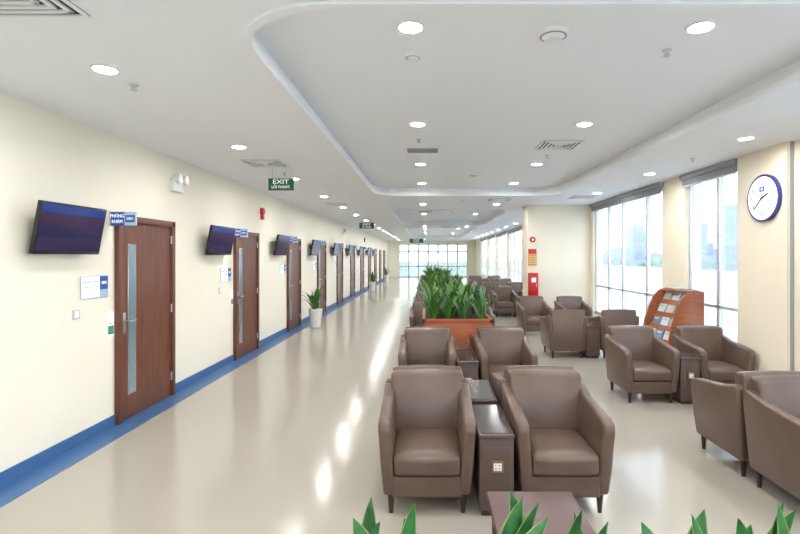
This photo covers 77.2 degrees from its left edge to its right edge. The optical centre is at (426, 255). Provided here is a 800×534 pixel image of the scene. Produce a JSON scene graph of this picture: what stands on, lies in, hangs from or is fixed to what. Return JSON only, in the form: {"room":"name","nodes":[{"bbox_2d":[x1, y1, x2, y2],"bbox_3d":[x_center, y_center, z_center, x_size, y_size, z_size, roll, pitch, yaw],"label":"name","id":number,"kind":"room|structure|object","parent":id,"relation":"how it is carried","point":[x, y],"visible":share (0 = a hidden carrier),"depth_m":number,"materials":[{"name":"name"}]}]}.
{"room":"hospital interior","nodes":[
{"label":"hospital interior","id":0,"kind":"room"},
{"bbox_2d":[0,91,387,471],"bbox_3d":[-3.335,0.100,18.500,0.200,3.300,45.600,0,0,0],"label":"wall","id":1,"kind":"structure","parent":0,"point":[57,371],"depth_m":4.83,"materials":[{"name":"beige paint"}]},
{"bbox_2d":[28,200,106,253],"bbox_3d":[-3.134,-0.230,4.350,0.195,0.430,0.800,0,0,0],"label":"wall tv","id":2,"kind":"object","parent":1,"relation":"attached to","point":[58,228],"visible":1,"depth_m":4.26,"materials":[{"name":"black plastic"}]},
{"bbox_2d":[72,309,79,319],"bbox_3d":[-3.227,0.540,4.600,0.012,0.090,0.090,0,0,0],"label":"light switch","id":3,"kind":"object","parent":1,"relation":"attached to","point":[75,313],"visible":1,"depth_m":4.59,"materials":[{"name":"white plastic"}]},
{"bbox_2d":[80,275,107,299],"bbox_3d":[-3.228,0.300,4.860,0.011,0.220,0.400,0,0,0],"label":"plate","id":4,"kind":"object","parent":1,"relation":"attached to","point":[96,286],"visible":1,"depth_m":4.83,"materials":[{"name":"blue"}]},
{"bbox_2d":[107,307,113,336],"bbox_3d":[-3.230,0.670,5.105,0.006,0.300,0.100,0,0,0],"label":"dispenser","id":5,"kind":"object","parent":1,"relation":"attached to","point":[110,315],"visible":1,"depth_m":5.10,"materials":[{"name":"white plastic"}]},
{"bbox_2d":[109,211,136,225],"bbox_3d":[-3.098,-0.380,5.100,0.270,0.150,0.040,0,0,0],"label":"door sign","id":6,"kind":"object","parent":1,"relation":"attached to","point":[115,218],"visible":1,"depth_m":5.09,"materials":[{"name":"blue plastic"}]},
{"bbox_2d":[115,217,174,424],"bbox_3d":[-3.188,0.660,5.750,0.090,2.180,1.160,0,0,0],"label":"door","id":7,"kind":"structure","parent":1,"relation":"in","point":[144,252],"depth_m":5.66,"materials":[{"name":"brown wood"}]},
{"bbox_2d":[170,174,188,192],"bbox_3d":[-3.175,-0.932,6.420,0.117,0.225,0.300,0,0,0],"label":"emergency light","id":8,"kind":"object","parent":1,"relation":"attached to","point":[177,184],"visible":1,"depth_m":6.35,"materials":[{"name":"white plastic"}]},
{"bbox_2d":[0,277,390,507],"bbox_3d":[-3.228,1.695,18.500,0.014,0.110,45.000,0,0,0],"label":"baseboard","id":9,"kind":"structure","parent":1,"relation":"attached to","point":[14,472],"depth_m":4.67,"materials":[{"name":"blue plastic"}]},
{"bbox_2d":[205,225,235,254],"bbox_3d":[-3.134,-0.230,7.520,0.195,0.430,0.860,0,0,0],"label":"wall tv","id":10,"kind":"object","parent":1,"relation":"attached to","point":[220,240],"visible":1,"depth_m":7.43,"materials":[{"name":"black plastic"}]},
{"bbox_2d":[221,268,230,281],"bbox_3d":[-3.228,0.300,8.030,0.011,0.220,0.400,0,0,0],"label":"plate","id":11,"kind":"object","parent":1,"relation":"attached to","point":[225,272],"visible":1,"depth_m":8.00,"materials":[{"name":"blue"}]},
{"bbox_2d":[234,229,247,236],"bbox_3d":[-3.098,-0.380,8.270,0.270,0.150,0.040,0,0,0],"label":"door sign","id":12,"kind":"object","parent":1,"relation":"attached to","point":[239,232],"visible":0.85,"depth_m":8.26,"materials":[{"name":"blue plastic"}]},
{"bbox_2d":[233,232,258,360],"bbox_3d":[-3.188,0.660,8.920,0.090,2.180,1.160,0,0,0],"label":"door","id":13,"kind":"structure","parent":1,"relation":"in","point":[245,249],"depth_m":8.84,"materials":[{"name":"brown wood"}]},
{"bbox_2d":[273,234,289,254],"bbox_3d":[-3.134,-0.230,10.690,0.195,0.430,0.860,0,0,0],"label":"wall tv","id":14,"kind":"object","parent":1,"relation":"attached to","point":[282,241],"visible":1,"depth_m":10.59,"materials":[{"name":"black plastic"}]},
{"bbox_2d":[280,264,285,274],"bbox_3d":[-3.228,0.300,11.200,0.011,0.220,0.400,0,0,0],"label":"plate","id":15,"kind":"object","parent":1,"relation":"attached to","point":[283,266],"visible":1,"depth_m":11.23,"materials":[{"name":"blue"}]},
{"bbox_2d":[287,239,300,331],"bbox_3d":[-3.188,0.660,12.090,0.090,2.180,1.160,0,0,0],"label":"door","id":16,"kind":"structure","parent":1,"relation":"in","point":[294,249],"depth_m":12.01,"materials":[{"name":"brown wood"}]},
{"bbox_2d":[310,240,320,254],"bbox_3d":[-3.134,-0.230,13.860,0.195,0.430,0.860,0,0,0],"label":"wall tv","id":17,"kind":"object","parent":1,"relation":"attached to","point":[314,248],"visible":1,"depth_m":13.77,"materials":[{"name":"black plastic"}]},
{"bbox_2d":[317,243,326,312],"bbox_3d":[-3.188,0.660,15.260,0.090,2.180,1.160,0,0,0],"label":"door","id":18,"kind":"structure","parent":1,"relation":"in","point":[322,255],"depth_m":15.35,"materials":[{"name":"brown wood"}]},
{"bbox_2d":[332,243,339,255],"bbox_3d":[-3.134,-0.230,17.030,0.195,0.430,0.860,0,0,0],"label":"wall tv","id":19,"kind":"object","parent":1,"relation":"attached to","point":[335,249],"visible":1,"depth_m":16.95,"materials":[{"name":"black plastic"}]},
{"bbox_2d":[336,247,342,304],"bbox_3d":[-3.188,0.660,18.430,0.090,2.180,1.160,0,0,0],"label":"door","id":20,"kind":"structure","parent":1,"relation":"in","point":[339,259],"depth_m":18.33,"materials":[{"name":"brown wood"}]},
{"bbox_2d":[350,249,354,297],"bbox_3d":[-3.188,0.660,21.600,0.090,2.180,1.160,0,0,0],"label":"door","id":21,"kind":"structure","parent":1,"relation":"in","point":[352,258],"depth_m":21.53,"materials":[{"name":"brown wood"}]},
{"bbox_2d":[360,250,363,291],"bbox_3d":[-3.188,0.660,24.770,0.090,2.180,1.160,0,0,0],"label":"door","id":22,"kind":"structure","parent":1,"relation":"in","point":[362,256],"depth_m":24.87,"materials":[{"name":"brown wood"}]},
{"bbox_2d":[368,250,370,287],"bbox_3d":[-3.188,0.660,27.940,0.090,2.180,1.160,0,0,0],"label":"door","id":23,"kind":"structure","parent":1,"relation":"in","point":[369,256],"depth_m":27.90,"materials":[{"name":"brown wood"}]},
{"bbox_2d":[374,249,376,283],"bbox_3d":[-3.188,0.660,31.110,0.090,2.180,1.160,0,0,0],"label":"door","id":24,"kind":"structure","parent":1,"relation":"in","point":[375,256],"depth_m":31.15,"materials":[{"name":"brown wood"}]},
{"bbox_2d":[379,250,380,281],"bbox_3d":[-3.188,0.660,34.280,0.090,2.180,1.160,0,0,0],"label":"door","id":25,"kind":"structure","parent":1,"relation":"in","point":[379,250],"depth_m":33.70,"materials":[{"name":"brown wood"}]},
{"bbox_2d":[0,0,799,240],"bbox_3d":[0.383,-1.325,18.500,7.635,0.150,45.600,0,0,0],"label":"ceiling","id":26,"kind":"structure","parent":0,"point":[486,89],"depth_m":4.08,"materials":[{"name":"white paint"}]},
{"bbox_2d":[0,0,89,17],"bbox_3d":[-2.000,-1.240,2.350,0.500,0.020,0.500,0,0,0],"label":"ceiling vent","id":27,"kind":"object","parent":26,"relation":"in","point":[8,8],"visible":1,"depth_m":2.53,"materials":[{"name":"grey metal"}]},
{"bbox_2d":[89,64,120,74],"bbox_3d":[-2.150,-1.245,3.340,0.176,0.010,0.176,0,0,0],"label":"recessed light","id":28,"kind":"object","parent":26,"relation":"in","point":[100,68],"visible":1,"depth_m":3.34,"materials":[{"name":"white plastic"}]},
{"bbox_2d":[240,160,288,167],"bbox_3d":[-2.180,-1.240,6.750,0.500,0.020,0.500,0,0,0],"label":"ceiling vent","id":29,"kind":"object","parent":26,"relation":"in","point":[253,163],"visible":1,"depth_m":6.72,"materials":[{"name":"grey metal"}]},
{"bbox_2d":[268,169,293,190],"bbox_3d":[-2.100,-1.097,7.198,0.360,0.305,0.043,0,0,0],"label":"exit sign","id":30,"kind":"object","parent":26,"relation":"hanging from","point":[274,184],"visible":1,"depth_m":7.18,"materials":[{"name":"green plastic"}]},
{"bbox_2d":[359,219,373,228],"bbox_3d":[-2.050,-1.090,16.998,0.500,0.320,0.043,0,0,0],"label":"exit sign","id":31,"kind":"object","parent":26,"relation":"hanging from","point":[361,225],"visible":1,"depth_m":16.98,"materials":[{"name":"green plastic"}]},
{"bbox_2d":[396,20,424,33],"bbox_3d":[-0.100,-1.395,3.050,0.176,0.010,0.176,0,0,0],"label":"recessed light","id":32,"kind":"object","parent":26,"relation":"in","point":[405,26],"visible":1,"depth_m":3.04,"materials":[{"name":"white plastic"}]},
{"bbox_2d":[404,53,420,61],"bbox_3d":[-0.100,-1.385,3.500,0.120,0.029,0.120,0,0,0],"label":"smoke detector","id":33,"kind":"object","parent":26,"relation":"attached to","point":[412,57],"visible":1,"depth_m":3.47,"materials":[{"name":"white plastic"}]},
{"bbox_2d":[409,122,425,126],"bbox_3d":[-0.100,-1.395,5.300,0.176,0.010,0.176,0,0,0],"label":"recessed light","id":34,"kind":"object","parent":26,"relation":"in","point":[414,124],"visible":1,"depth_m":5.30,"materials":[{"name":"white plastic"}]},
{"bbox_2d":[405,147,438,152],"bbox_3d":[-0.060,-1.394,6.600,0.440,0.012,0.340,0,0,0],"label":"ceiling vent","id":35,"kind":"object","parent":26,"relation":"in","point":[408,149],"visible":1,"depth_m":6.54,"materials":[{"name":"grey metal"}]},
{"bbox_2d":[487,198,511,200],"bbox_3d":[1.600,-1.240,11.100,0.500,0.020,0.500,0,0,0],"label":"ceiling vent","id":36,"kind":"object","parent":26,"relation":"in","point":[489,199],"visible":1,"depth_m":10.95,"materials":[{"name":"grey metal"}]},
{"bbox_2d":[243,1,799,237],"bbox_3d":[0.780,-1.262,18.225,3.740,0.055,31.550,0,0,0],"label":"trim","id":37,"kind":"structure","parent":26,"relation":"attached to","point":[250,45],"depth_m":2.83,"materials":[{"name":"white paint"}]},
{"bbox_2d":[537,25,569,43],"bbox_3d":[0.790,-1.375,3.130,0.200,0.049,0.200,0,0,0],"label":"smoke detector","id":38,"kind":"object","parent":26,"relation":"attached to","point":[551,34],"visible":1,"depth_m":3.08,"materials":[{"name":"white plastic"}]},
{"bbox_2d":[535,140,584,149],"bbox_3d":[1.660,-1.390,6.300,0.500,0.020,0.500,0,0,0],"label":"ceiling vent","id":39,"kind":"object","parent":26,"relation":"in","point":[545,144],"visible":1,"depth_m":6.25,"materials":[{"name":"grey metal"}]},
{"bbox_2d":[568,196,597,198],"bbox_3d":[3.300,-1.240,10.600,0.500,0.020,0.500,0,0,0],"label":"ceiling vent","id":40,"kind":"object","parent":26,"relation":"in","point":[572,197],"visible":1,"depth_m":10.56,"materials":[{"name":"grey metal"}]},
{"bbox_2d":[576,122,592,126],"bbox_3d":[1.670,-1.395,5.300,0.176,0.010,0.176,0,0,0],"label":"recessed light","id":41,"kind":"object","parent":26,"relation":"in","point":[581,124],"visible":1,"depth_m":5.30,"materials":[{"name":"white plastic"}]},
{"bbox_2d":[662,48,671,57],"bbox_3d":[1.630,-1.379,3.400,0.064,0.042,0.064,0,0,0],"label":"sprinkler head","id":42,"kind":"object","parent":26,"relation":"attached to","point":[666,51],"visible":1,"depth_m":3.39},
{"bbox_2d":[685,20,716,33],"bbox_3d":[1.670,-1.395,3.050,0.176,0.010,0.176,0,0,0],"label":"recessed light","id":43,"kind":"object","parent":26,"relation":"in","point":[702,26],"visible":1,"depth_m":3.04,"materials":[{"name":"white plastic"}]},
{"bbox_2d":[736,136,755,140],"bbox_3d":[3.380,-1.245,5.300,0.176,0.010,0.176,0,0,0],"label":"recessed light","id":44,"kind":"object","parent":26,"relation":"in","point":[745,137],"visible":1,"depth_m":5.30,"materials":[{"name":"white plastic"}]},
{"bbox_2d":[0,277,799,533],"bbox_3d":[0.383,1.850,18.500,7.835,0.200,45.600,0,0,0],"label":"floor","id":45,"kind":"structure","parent":0,"point":[286,441],"depth_m":4.14,"materials":[{"name":"tile"}]},
{"bbox_2d":[303,285,324,327],"bbox_3d":[-2.789,1.228,12.282,0.651,1.045,0.609,0,0,-32],"label":"potted plant","id":46,"kind":"object","parent":45,"relation":"on","point":[315,313],"visible":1,"depth_m":12.20,"materials":[{"name":"green plant"}]},
{"bbox_2d":[353,498,379,533],"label":"plant","id":47,"kind":"object","parent":45,"relation":"on","point":[369,526],"depth_m":1.87,"materials":[{"name":"green plant"}]},
{"bbox_2d":[367,271,377,290],"bbox_3d":[-2.714,1.243,25.042,0.638,1.014,0.723,0,0,27],"label":"potted plant","id":48,"kind":"object","parent":45,"relation":"on","point":[371,284],"visible":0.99,"depth_m":24.91,"materials":[{"name":"green plant"}]},
{"bbox_2d":[400,502,416,533],"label":"plant","id":49,"kind":"object","parent":45,"relation":"on","point":[409,524],"depth_m":1.77,"materials":[{"name":"green plant"}]},
{"bbox_2d":[409,302,424,326],"bbox_3d":[0.000,1.329,9.592,0.678,0.842,0.726,0,0,0],"label":"armchair","id":50,"kind":"object","parent":45,"relation":"on","point":[416,312],"visible":0.27,"depth_m":9.79,"materials":[{"name":"beige leather"}]},
{"bbox_2d":[413,293,425,301],"bbox_3d":[0.000,1.329,12.092,0.678,0.842,0.726,0,0,0],"label":"armchair","id":51,"kind":"object","parent":45,"relation":"on","point":[418,295],"visible":0.09,"depth_m":12.31,"materials":[{"name":"beige leather"}]},
{"bbox_2d":[378,369,475,512],"bbox_3d":[0.000,1.329,3.692,0.678,0.842,0.726,0,0,0],"label":"armchair","id":52,"kind":"object","parent":45,"relation":"on","point":[427,422],"visible":1,"depth_m":3.52,"materials":[{"name":"beige leather"}]},
{"bbox_2d":[398,328,455,365],"bbox_3d":[0.000,1.329,6.012,0.678,0.842,0.726,0,0,0],"label":"armchair","id":53,"kind":"object","parent":45,"relation":"on","point":[418,346],"visible":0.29,"depth_m":6.21,"materials":[{"name":"beige leather"}]},
{"bbox_2d":[386,365,467,382],"bbox_3d":[0.000,1.329,4.468,0.678,0.842,0.726,0,0,0],"label":"armchair","id":54,"kind":"object","parent":45,"relation":"on","point":[388,380],"visible":0.09,"depth_m":4.13,"materials":[{"name":"beige leather"}]},
{"bbox_2d":[401,326,452,336],"bbox_3d":[0.000,1.329,6.788,0.678,0.842,0.726,0,0,0],"label":"armchair","id":55,"kind":"object","parent":45,"relation":"on","point":[402,335],"visible":0.05,"depth_m":6.45,"materials":[{"name":"beige leather"}]},
{"bbox_2d":[423,264,451,274],"bbox_3d":[0.384,1.026,21.472,1.420,1.449,2.345,0,0,2],"label":"plant","id":56,"kind":"object","parent":45,"relation":"on","point":[430,268],"visible":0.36,"depth_m":21.02,"materials":[{"name":"green plant"}]},
{"bbox_2d":[417,269,464,303],"bbox_3d":[0.381,1.047,14.456,1.584,1.407,2.574,0,0,0],"label":"wooden planter","id":57,"kind":"object","parent":45,"relation":"on","point":[430,277],"visible":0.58,"depth_m":13.95,"materials":[{"name":"orange wood"}]},
{"bbox_2d":[410,276,503,342],"bbox_3d":[0.485,1.028,8.142,1.453,1.445,2.051,0,0,5],"label":"wooden planter","id":58,"kind":"object","parent":45,"relation":"on","point":[462,319],"visible":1,"depth_m":7.53,"materials":[{"name":"orange wood"}]},
{"bbox_2d":[454,340,471,349],"bbox_3d":[0.467,1.470,6.800,0.240,0.560,0.690,0,0,0],"label":"side table","id":59,"kind":"object","parent":45,"relation":"on","point":[459,344],"visible":0.13,"depth_m":6.65,"materials":[{"name":"brown laminate"}]},
{"bbox_2d":[455,350,478,379],"bbox_3d":[0.467,1.470,6.000,0.240,0.560,0.690,0,0,0],"label":"side table","id":60,"kind":"object","parent":45,"relation":"on","point":[466,360],"visible":0.5,"depth_m":5.67,"materials":[{"name":"brown laminate"}]},
{"bbox_2d":[468,275,480,291],"bbox_3d":[2.250,1.329,22.992,0.678,0.842,0.726,0,0,0],"label":"armchair","id":61,"kind":"object","parent":45,"relation":"on","point":[470,279],"visible":0.21,"depth_m":23.20,"materials":[{"name":"beige leather"}]},
{"bbox_2d":[469,302,494,325],"bbox_3d":[0.935,1.329,9.592,0.678,0.842,0.726,0,0,0],"label":"armchair","id":62,"kind":"object","parent":45,"relation":"on","point":[489,311],"visible":0.11,"depth_m":9.48,"materials":[{"name":"beige leather"}]},
{"bbox_2d":[474,278,490,292],"bbox_3d":[2.250,1.329,19.992,0.678,0.842,0.726,0,0,0],"label":"armchair","id":63,"kind":"object","parent":45,"relation":"on","point":[477,281],"visible":0.3,"depth_m":20.21,"materials":[{"name":"beige leather"}]},
{"bbox_2d":[468,380,497,404],"bbox_3d":[0.467,1.470,4.480,0.240,0.560,0.690,0,0,0],"label":"side table","id":64,"kind":"object","parent":45,"relation":"on","point":[481,392],"visible":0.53,"depth_m":4.33,"materials":[{"name":"brown laminate"}]},
{"bbox_2d":[482,282,500,302],"bbox_3d":[2.250,1.329,17.192,0.678,0.842,0.726,0,0,0],"label":"armchair","id":65,"kind":"object","parent":45,"relation":"on","point":[488,286],"visible":0.31,"depth_m":17.40,"materials":[{"name":"beige leather"}]},
{"bbox_2d":[472,405,514,515],"bbox_3d":[0.467,1.470,3.680,0.240,0.560,0.690,0,0,0],"label":"side table","id":66,"kind":"object","parent":45,"relation":"on","point":[493,465],"visible":0.86,"depth_m":3.35,"materials":[{"name":"brown laminate"}]},
{"bbox_2d":[469,326,524,352],"bbox_3d":[0.935,1.329,6.788,0.678,0.842,0.726,0,0,0],"label":"armchair","id":67,"kind":"object","parent":45,"relation":"on","point":[471,336],"visible":0.14,"depth_m":6.45,"materials":[{"name":"beige leather"}]},
{"bbox_2d":[491,286,516,316],"bbox_3d":[2.250,1.329,14.592,0.678,0.842,0.726,0,0,0],"label":"armchair","id":68,"kind":"object","parent":45,"relation":"on","point":[506,303],"visible":0.99,"depth_m":14.48,"materials":[{"name":"beige leather"}]},
{"bbox_2d":[496,278,511,285],"bbox_3d":[3.130,1.329,19.992,0.678,0.842,0.726,0,0,0],"label":"armchair","id":69,"kind":"object","parent":45,"relation":"on","point":[503,281],"visible":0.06,"depth_m":20.21,"materials":[{"name":"beige leather"}]},
{"bbox_2d":[474,328,537,385],"bbox_3d":[0.935,1.329,6.012,0.678,0.842,0.726,0,0,0],"label":"armchair","id":70,"kind":"object","parent":45,"relation":"on","point":[496,349],"visible":0.51,"depth_m":6.20,"materials":[{"name":"beige leather"}]},
{"bbox_2d":[507,282,522,292],"bbox_3d":[3.130,1.329,17.192,0.678,0.842,0.726,0,0,0],"label":"armchair","id":71,"kind":"object","parent":45,"relation":"on","point":[516,286],"visible":0.1,"depth_m":17.41,"materials":[{"name":"beige leather"}]},
{"bbox_2d":[499,491,548,533],"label":"plant","id":72,"kind":"object","parent":45,"relation":"on","point":[516,521],"depth_m":1.87,"materials":[{"name":"green plant"}]},
{"bbox_2d":[490,365,573,409],"bbox_3d":[0.935,1.329,4.468,0.678,0.842,0.726,0,0,0],"label":"armchair","id":73,"kind":"object","parent":45,"relation":"on","point":[496,380],"visible":0.11,"depth_m":4.14,"materials":[{"name":"beige leather"}]},
{"bbox_2d":[516,296,551,336],"bbox_3d":[2.360,1.329,11.092,0.678,0.842,0.726,0,0,0],"label":"armchair","id":74,"kind":"object","parent":45,"relation":"on","point":[529,309],"visible":0.72,"depth_m":11.13,"materials":[{"name":"beige leather"}]},
{"bbox_2d":[486,492,595,533],"bbox_3d":[0.540,1.500,2.370,0.450,0.500,0.580,0,0,0],"label":"coffee table","id":75,"kind":"object","parent":45,"relation":"on","point":[560,507],"visible":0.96,"depth_m":2.48,"materials":[{"name":"brown wood"}]},
{"bbox_2d":[501,369,614,512],"bbox_3d":[0.935,1.329,3.692,0.678,0.842,0.726,0,0,0],"label":"armchair","id":76,"kind":"object","parent":45,"relation":"on","point":[564,439],"visible":0.91,"depth_m":3.52,"materials":[{"name":"beige leather"}]},
{"bbox_2d":[540,309,587,357],"bbox_3d":[2.400,1.329,8.858,0.678,0.842,0.726,0,0,0],"label":"armchair","id":77,"kind":"object","parent":45,"relation":"on","point":[564,329],"visible":1,"depth_m":8.51,"materials":[{"name":"beige leather"}]},
{"bbox_2d":[554,296,592,320],"bbox_3d":[3.240,1.329,11.092,0.678,0.842,0.726,0,0,0],"label":"armchair","id":78,"kind":"object","parent":45,"relation":"on","point":[562,302],"visible":0.28,"depth_m":11.30,"materials":[{"name":"beige leather"}]},
{"bbox_2d":[567,511,583,533],"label":"plant","id":79,"kind":"object","parent":45,"relation":"on","point":[576,528],"depth_m":1.87,"materials":[{"name":"green plant"}]},
{"bbox_2d":[577,321,599,357],"bbox_3d":[2.840,1.470,8.870,0.240,0.560,0.690,0,0,0],"label":"side table","id":80,"kind":"object","parent":45,"relation":"on","point":[592,346],"visible":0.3,"depth_m":8.54,"materials":[{"name":"brown laminate"}]},
{"bbox_2d":[588,309,638,357],"bbox_3d":[3.280,1.329,8.858,0.678,0.842,0.726,0,0,0],"label":"armchair","id":81,"kind":"object","parent":45,"relation":"on","point":[611,317],"visible":0.39,"depth_m":8.50,"materials":[{"name":"beige leather"}]},
{"bbox_2d":[604,325,680,402],"bbox_3d":[2.660,1.329,6.232,0.678,0.842,0.726,0,0,0],"label":"armchair","id":82,"kind":"object","parent":45,"relation":"on","point":[638,361],"visible":1,"depth_m":6.10,"materials":[{"name":"beige leather"}]},
{"bbox_2d":[641,522,653,533],"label":"plant","id":83,"kind":"object","parent":45,"relation":"on","point":[644,529],"depth_m":1.79,"materials":[{"name":"green plant"}]},
{"bbox_2d":[643,287,703,345],"bbox_3d":[3.590,1.110,7.346,0.560,1.280,0.660,0,0,-10],"label":"magazine rack","id":84,"kind":"object","parent":45,"relation":"on","point":[669,308],"visible":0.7,"depth_m":7.25,"materials":[{"name":"brown wood"}]},
{"bbox_2d":[665,348,700,403],"bbox_3d":[3.105,1.470,6.220,0.240,0.560,0.690,0,0,0],"label":"side table","id":85,"kind":"object","parent":45,"relation":"on","point":[689,369],"visible":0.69,"depth_m":5.89,"materials":[{"name":"brown laminate"}]},
{"bbox_2d":[687,509,707,533],"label":"plant","id":86,"kind":"object","parent":45,"relation":"on","point":[699,525],"depth_m":1.85,"materials":[{"name":"green plant"}]},
{"bbox_2d":[672,325,755,383],"bbox_3d":[3.550,1.329,6.232,0.678,0.842,0.726,0,0,0],"label":"armchair","id":87,"kind":"object","parent":45,"relation":"on","point":[722,357],"visible":0.71,"depth_m":6.24,"materials":[{"name":"beige leather"}]},
{"bbox_2d":[736,518,752,533],"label":"plant","id":88,"kind":"object","parent":45,"relation":"on","point":[741,528],"depth_m":1.88,"materials":[{"name":"green plant"}]},
{"bbox_2d":[691,370,799,476],"bbox_3d":[2.760,1.329,4.268,0.678,0.842,0.726,0,0,0],"label":"armchair","id":89,"kind":"object","parent":45,"relation":"on","point":[718,408],"visible":0.51,"depth_m":4.09,"materials":[{"name":"beige leather"}]},
{"bbox_2d":[743,375,799,498],"bbox_3d":[2.760,1.329,3.492,0.678,0.842,0.726,0,0,0],"label":"armchair","id":90,"kind":"object","parent":45,"relation":"on","point":[771,404],"visible":1,"depth_m":3.63,"materials":[{"name":"beige leather"}]},
{"bbox_2d":[767,498,796,533],"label":"plant","id":91,"kind":"object","parent":45,"relation":"on","point":[782,524],"depth_m":1.80,"materials":[{"name":"green plant"}]},
{"bbox_2d":[388,241,475,276],"bbox_3d":[0.383,0.100,41.100,7.235,3.300,0.200,0,0,0],"label":"wall","id":92,"kind":"structure","parent":0,"point":[393,246],"depth_m":41.00,"materials":[{"name":"beige paint"}]},
{"bbox_2d":[399,244,466,276],"bbox_3d":[0.500,0.375,41.075,5.720,2.770,0.090,0,0,0],"label":"frame","id":93,"kind":"object","parent":92,"relation":"attached to","point":[408,251],"visible":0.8,"depth_m":41.03,"materials":[{"name":"white plastic"}]},
{"bbox_2d":[476,140,799,370],"bbox_3d":[3.355,0.100,18.500,1.790,3.300,45.600,0,0,0],"label":"wall","id":94,"kind":"structure","parent":0,"point":[768,253],"depth_m":6.33,"materials":[{"name":"beige paint"}]},
{"bbox_2d":[482,239,486,276],"bbox_3d":[4.045,0.110,35.300,0.150,2.580,3.400,0,0,0],"label":"frame","id":95,"kind":"object","parent":94,"relation":"attached to","point":[486,239],"visible":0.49,"depth_m":34.70,"materials":[{"name":"silver metal"}]},
{"bbox_2d":[489,236,494,274],"bbox_3d":[4.045,0.110,31.100,0.150,2.580,3.400,0,0,0],"label":"frame","id":96,"kind":"object","parent":94,"relation":"attached to","point":[493,267],"visible":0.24,"depth_m":30.53,"materials":[{"name":"silver metal"}]},
{"bbox_2d":[498,235,505,277],"bbox_3d":[4.045,0.110,26.900,0.150,2.580,3.400,0,0,0],"label":"frame","id":97,"kind":"object","parent":94,"relation":"attached to","point":[504,269],"visible":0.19,"depth_m":27.44,"materials":[{"name":"silver metal"}]},
{"bbox_2d":[510,231,520,281],"bbox_3d":[4.045,0.110,22.800,0.150,2.580,3.200,0,0,0],"label":"frame","id":98,"kind":"object","parent":94,"relation":"attached to","point":[514,271],"visible":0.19,"depth_m":23.30,"materials":[{"name":"silver metal"}]},
{"bbox_2d":[528,249,536,264],"bbox_3d":[2.580,0.030,12.238,0.200,0.400,0.014,0,0,0],"label":"board","id":99,"kind":"object","parent":94,"relation":"attached to","point":[532,253],"visible":1,"depth_m":12.23,"materials":[{"name":"red"}]},
{"bbox_2d":[528,273,537,295],"bbox_3d":[2.580,0.720,12.158,0.220,0.620,0.175,0,0,0],"label":"cabinet","id":100,"kind":"object","parent":94,"relation":"attached to","point":[532,277],"visible":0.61,"depth_m":12.08,"materials":[{"name":"red metal"}]},
{"bbox_2d":[589,182,662,211],"bbox_3d":[3.958,-1.149,10.260,0.075,0.192,3.640,0,0,0],"label":"roller blind","id":101,"kind":"object","parent":94,"relation":"attached to","point":[655,189],"visible":1,"depth_m":9.73,"materials":[{"name":"grey fabric"}]},
{"bbox_2d":[593,188,661,324],"bbox_3d":[4.045,0.110,10.275,0.150,2.580,3.550,0,0,0],"label":"frame","id":102,"kind":"object","parent":94,"relation":"attached to","point":[597,286],"visible":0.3,"depth_m":10.38,"materials":[{"name":"silver metal"}]},
{"bbox_2d":[679,158,736,187],"bbox_3d":[3.958,-1.149,7.075,0.075,0.192,1.410,0,0,0],"label":"roller blind","id":103,"kind":"object","parent":94,"relation":"attached to","point":[727,168],"visible":0.85,"depth_m":6.96,"materials":[{"name":"grey fabric"}]},
{"bbox_2d":[689,177,736,329],"bbox_3d":[4.045,0.110,7.090,0.150,2.580,1.320,0,0,0],"label":"frame","id":104,"kind":"object","parent":94,"relation":"attached to","point":[720,307],"visible":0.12,"depth_m":6.99,"materials":[{"name":"silver metal"}]},
{"bbox_2d":[747,174,782,221],"bbox_3d":[3.901,-0.670,5.800,0.057,0.550,0.550,0,0,0],"label":"wall clock","id":105,"kind":"object","parent":94,"relation":"attached to","point":[764,197],"visible":1,"depth_m":5.76,"materials":[{"name":"blue"}]},
{"bbox_3d":[4.089,0.095,7.090,0.008,2.450,1.220,0,0,0],"label":"glass","id":106,"kind":"object","parent":94,"relation":"attached to","visible":0},
{"bbox_2d":[692,269,736,306],"bbox_3d":[4.079,0.435,7.090,0.002,0.470,1.220,0,0,0],"label":"band","id":107,"kind":"object","parent":106,"relation":"attached to","point":[705,281],"visible":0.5,"depth_m":7.07,"materials":[{"name":"white"}]},
{"bbox_3d":[4.089,0.095,10.275,0.008,2.450,3.450,0,0,0],"label":"glass","id":108,"kind":"object","parent":94,"relation":"attached to","visible":0},
{"bbox_2d":[597,264,661,292],"bbox_3d":[4.079,0.435,10.275,0.002,0.470,3.450,0,0,0],"label":"band","id":109,"kind":"object","parent":108,"relation":"attached to","point":[634,276],"visible":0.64,"depth_m":9.92,"materials":[{"name":"white"}]},
{"bbox_3d":[4.089,0.095,22.800,0.008,2.450,3.100,0,0,0],"label":"glass","id":110,"kind":"object","parent":94,"relation":"attached to","visible":0},
{"bbox_2d":[511,260,520,270],"bbox_3d":[4.079,0.435,22.800,0.002,0.470,3.100,0,0,0],"label":"band","id":111,"kind":"object","parent":110,"relation":"attached to","point":[514,263],"visible":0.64,"depth_m":23.04,"materials":[{"name":"white"}]},
{"label":"outside","id":112,"kind":"structure","parent":0,"visible":0},
{"bbox_2d":[400,262,736,341],"bbox_3d":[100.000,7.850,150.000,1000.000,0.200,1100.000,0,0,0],"label":"ground","id":113,"kind":"structure","parent":112,"point":[634,301],"depth_m":85.16,"materials":[{"name":"white"}]},
{"bbox_2d":[603,259,716,269],"bbox_3d":[105.997,4.813,149.158,73.556,7.389,424.330,0,0,0],"label":"trees","id":114,"kind":"object","parent":113,"relation":"on","point":[705,265],"visible":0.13,"depth_m":220.06,"materials":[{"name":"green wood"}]},
{"bbox_2d":[603,204,736,270],"bbox_3d":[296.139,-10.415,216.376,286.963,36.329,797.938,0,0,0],"label":"city buildings","id":115,"kind":"structure","parent":113,"relation":"on","point":[636,236],"depth_m":398.42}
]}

